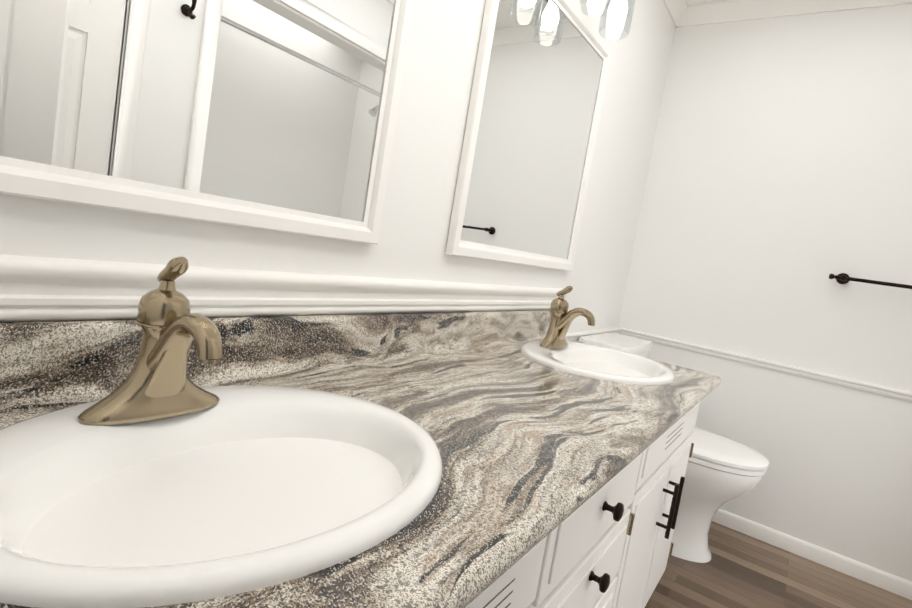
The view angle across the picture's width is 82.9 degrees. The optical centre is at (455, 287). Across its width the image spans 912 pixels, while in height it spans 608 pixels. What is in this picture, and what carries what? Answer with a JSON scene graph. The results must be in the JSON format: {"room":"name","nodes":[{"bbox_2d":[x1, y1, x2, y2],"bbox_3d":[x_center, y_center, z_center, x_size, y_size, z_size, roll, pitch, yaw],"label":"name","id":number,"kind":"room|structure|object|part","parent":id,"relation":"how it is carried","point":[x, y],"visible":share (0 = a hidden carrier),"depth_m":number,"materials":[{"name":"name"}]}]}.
{"room":"bathroom","nodes":[
{"label":"bathroom","id":0,"kind":"room"},
{"bbox_2d":[0,0,675,340],"bbox_3d":[0.079,-0.244,1.577,0.120,2.440,3.076,12,6,34],"label":"wall","id":1,"kind":"structure","parent":0,"point":[437,80],"depth_m":1.25,"materials":[{"name":"white paint"}]},
{"bbox_2d":[0,0,413,244],"bbox_3d":[-0.346,-0.521,0.749,0.022,0.845,0.835,12,6,34],"label":"mirror","id":2,"kind":"object","parent":1,"relation":"attached to","point":[277,115],"visible":0.92,"depth_m":0.79,"materials":[{"name":"white paint"}]},
{"bbox_2d":[0,255,568,320],"bbox_3d":[-0.139,0.021,1.220,0.023,0.081,2.015,12,6,34],"label":"trim","id":3,"kind":"structure","parent":1,"relation":"attached to","point":[37,288],"depth_m":0.86,"materials":[{"name":"white paint"}]},
{"bbox_2d":[445,0,611,270],"bbox_3d":[0.283,-0.492,1.663,0.022,0.845,0.829,12,6,34],"label":"mirror","id":4,"kind":"object","parent":1,"relation":"attached to","point":[536,102],"visible":1,"depth_m":1.59,"materials":[{"name":"white paint"}]},
{"bbox_2d":[565,327,621,339],"bbox_3d":[0.625,0.217,2.386,0.018,0.035,0.770,12,6,34],"label":"trim","id":5,"kind":"structure","parent":1,"relation":"attached to","point":[575,335],"depth_m":2.37,"materials":[{"name":"white paint"}]},
{"bbox_2d":[580,0,634,39],"bbox_3d":[0.406,-0.976,1.548,0.178,0.286,0.464,12,6,34],"label":"sconce","id":6,"kind":"object","parent":1,"relation":"attached to","point":[616,10],"visible":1,"depth_m":1.65,"materials":[{"name":"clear glass"}]},
{"bbox_2d":[662,0,688,26],"bbox_3d":[0.339,-1.391,1.434,0.054,0.078,2.836,12,6,34],"label":"crown molding","id":7,"kind":"structure","parent":1,"relation":"attached to","point":[682,13],"depth_m":2.52,"materials":[{"name":"white paint"}]},
{"bbox_2d":[686,0,725,4],"bbox_3d":[1.273,-1.276,0.788,2.570,0.100,3.076,12,6,34],"label":"ceiling","id":8,"kind":"structure","parent":0,"point":[691,2],"depth_m":2.49,"materials":[{"name":"white paint"}]},
{"bbox_2d":[619,4,911,581],"bbox_3d":[1.955,0.022,2.072,2.450,2.440,0.120,12,6,34],"label":"wall","id":9,"kind":"structure","parent":0,"point":[778,189],"depth_m":2.30,"materials":[{"name":"white paint"}]},
{"bbox_2d":[621,328,911,401],"bbox_3d":[1.423,0.351,2.345,1.400,0.035,0.018,12,6,34],"label":"trim","id":10,"kind":"structure","parent":9,"relation":"attached to","point":[860,385],"depth_m":2.32,"materials":[{"name":"white paint"}]},
{"bbox_2d":[683,0,911,25],"bbox_3d":[1.664,-1.237,2.207,1.260,0.078,0.054,12,6,34],"label":"crown molding","id":11,"kind":"structure","parent":9,"relation":"attached to","point":[728,10],"depth_m":2.38,"materials":[{"name":"white paint"}]},
{"bbox_2d":[712,509,911,599],"bbox_3d":[0.503,1.058,1.245,1.400,0.066,2.836,12,6,34],"label":"baseboard","id":12,"kind":"structure","parent":9,"relation":"attached to","point":[902,587],"depth_m":2.22,"materials":[{"name":"white paint"}]},
{"bbox_2d":[829,273,911,288],"bbox_3d":[1.817,0.002,2.046,0.564,0.048,0.079,12,6,34],"label":"towel rail","id":13,"kind":"object","parent":9,"relation":"attached to","point":[842,278],"visible":1,"depth_m":2.12,"materials":[{"name":"brown metal"}]},
{"bbox_2d":[645,521,911,607],"bbox_3d":[0.865,1.222,0.990,2.570,0.100,3.076,12,6,34],"label":"floor","id":14,"kind":"structure","parent":0,"point":[739,570],"depth_m":2.01,"materials":[{"name":"brown wood"}]},
{"bbox_2d":[0,257,720,607],"bbox_3d":[0.020,0.505,1.075,0.610,1.025,1.969,12,6,34],"label":"bathroom vanity","id":15,"kind":"object","parent":14,"relation":"on","point":[166,449],"visible":1,"depth_m":0.66,"materials":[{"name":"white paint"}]},
{"bbox_2d":[77,257,222,425],"bbox_3d":[-0.335,0.065,0.628,0.155,0.201,0.168,12,6,34],"label":"faucet","id":16,"kind":"object","parent":15,"relation":"on","point":[158,391],"depth_m":0.63,"materials":[{"name":"gold metal"}]},
{"bbox_2d":[0,385,442,607],"bbox_3d":[-0.267,0.260,0.606,0.452,0.159,0.544,12,6,34],"label":"sink","id":17,"kind":"object","parent":15,"relation":"in","point":[237,496],"depth_m":0.54,"materials":[{"name":"white ceramic"}]},
{"bbox_3d":[-0.079,0.368,0.425,0.005,0.076,0.667,12,6,34],"label":"false panel","id":18,"kind":"part","parent":15,"relation":"part of","materials":[{"name":"white paint"}]},
{"bbox_3d":[0.199,0.738,0.962,0.018,0.213,0.480,12,6,34],"label":"drawer","id":19,"kind":"part","parent":15,"relation":"part of","materials":[{"name":"white paint"}]},
{"bbox_3d":[0.208,0.740,0.956,0.005,0.161,0.428,12,6,34],"label":"drawer panel","id":20,"kind":"part","parent":15,"relation":"part of","materials":[{"name":"white paint"}]},
{"bbox_2d":[539,285,595,348],"bbox_3d":[0.369,0.097,1.647,0.155,0.201,0.168,12,6,34],"label":"faucet","id":21,"kind":"object","parent":15,"relation":"on","point":[561,319],"depth_m":1.65,"materials":[{"name":"gold metal"}]},
{"bbox_3d":[0.230,0.550,0.947,0.018,0.145,0.480,12,6,34],"label":"drawer","id":22,"kind":"part","parent":15,"relation":"part of","materials":[{"name":"white paint"}]},
{"bbox_3d":[0.239,0.552,0.941,0.005,0.093,0.428,12,6,34],"label":"drawer panel","id":23,"kind":"part","parent":15,"relation":"part of","materials":[{"name":"white paint"}]},
{"bbox_3d":[0.265,0.393,0.928,0.005,0.096,0.428,12,6,34],"label":"drawer panel","id":24,"kind":"part","parent":15,"relation":"part of","materials":[{"name":"white paint"}]},
{"bbox_2d":[520,340,674,413],"bbox_3d":[0.423,0.292,1.604,0.452,0.159,0.544,12,6,34],"label":"sink","id":25,"kind":"object","parent":15,"relation":"in","point":[626,371],"depth_m":1.62,"materials":[{"name":"white ceramic"}]},
{"bbox_3d":[0.256,0.523,0.924,0.034,0.033,0.033,12,6,34],"label":"knob","id":26,"kind":"part","parent":15,"relation":"part of","materials":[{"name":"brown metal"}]},
{"bbox_3d":[0.278,0.393,0.913,0.034,0.033,0.033,12,6,34],"label":"knob","id":27,"kind":"part","parent":15,"relation":"part of","materials":[{"name":"brown metal"}]},
{"bbox_3d":[0.445,0.704,1.305,0.018,0.485,0.342,12,6,34],"label":"door","id":28,"kind":"part","parent":15,"relation":"part of","materials":[{"name":"white paint"}]},
{"bbox_3d":[0.454,0.706,1.299,0.005,0.433,0.290,12,6,34],"label":"door panel","id":29,"kind":"part","parent":15,"relation":"part of","materials":[{"name":"white paint"}]},
{"bbox_3d":[0.643,0.713,1.592,0.018,0.485,0.342,12,6,34],"label":"door","id":30,"kind":"part","parent":15,"relation":"part of","materials":[{"name":"white paint"}]},
{"bbox_3d":[0.651,0.715,1.586,0.005,0.433,0.290,12,6,34],"label":"door panel","id":31,"kind":"part","parent":15,"relation":"part of","materials":[{"name":"white paint"}]},
{"bbox_3d":[0.567,0.597,1.392,0.040,0.150,0.011,12,6,34],"label":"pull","id":32,"kind":"part","parent":15,"relation":"part of","materials":[{"name":"brown metal"}]},
{"bbox_3d":[0.603,0.399,1.417,0.005,0.076,0.638,12,6,34],"label":"false panel","id":33,"kind":"part","parent":15,"relation":"part of","materials":[{"name":"white paint"}]},
{"bbox_3d":[0.608,0.599,1.451,0.040,0.150,0.011,12,6,34],"label":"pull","id":34,"kind":"part","parent":15,"relation":"part of","materials":[{"name":"brown metal"}]},
{"bbox_2d":[578,332,768,562],"bbox_3d":[0.896,0.674,2.227,0.771,0.792,0.454,12,6,34],"label":"toilet","id":35,"kind":"object","parent":14,"relation":"on","point":[721,471],"visible":0.42,"depth_m":2.05,"materials":[{"name":"white ceramic"}]},
{"bbox_3d":[0.988,0.645,2.165,0.563,0.054,0.380,12,6,34],"label":"seat","id":36,"kind":"part","parent":35,"relation":"part of","materials":[{"name":"white plastic"}]}
]}

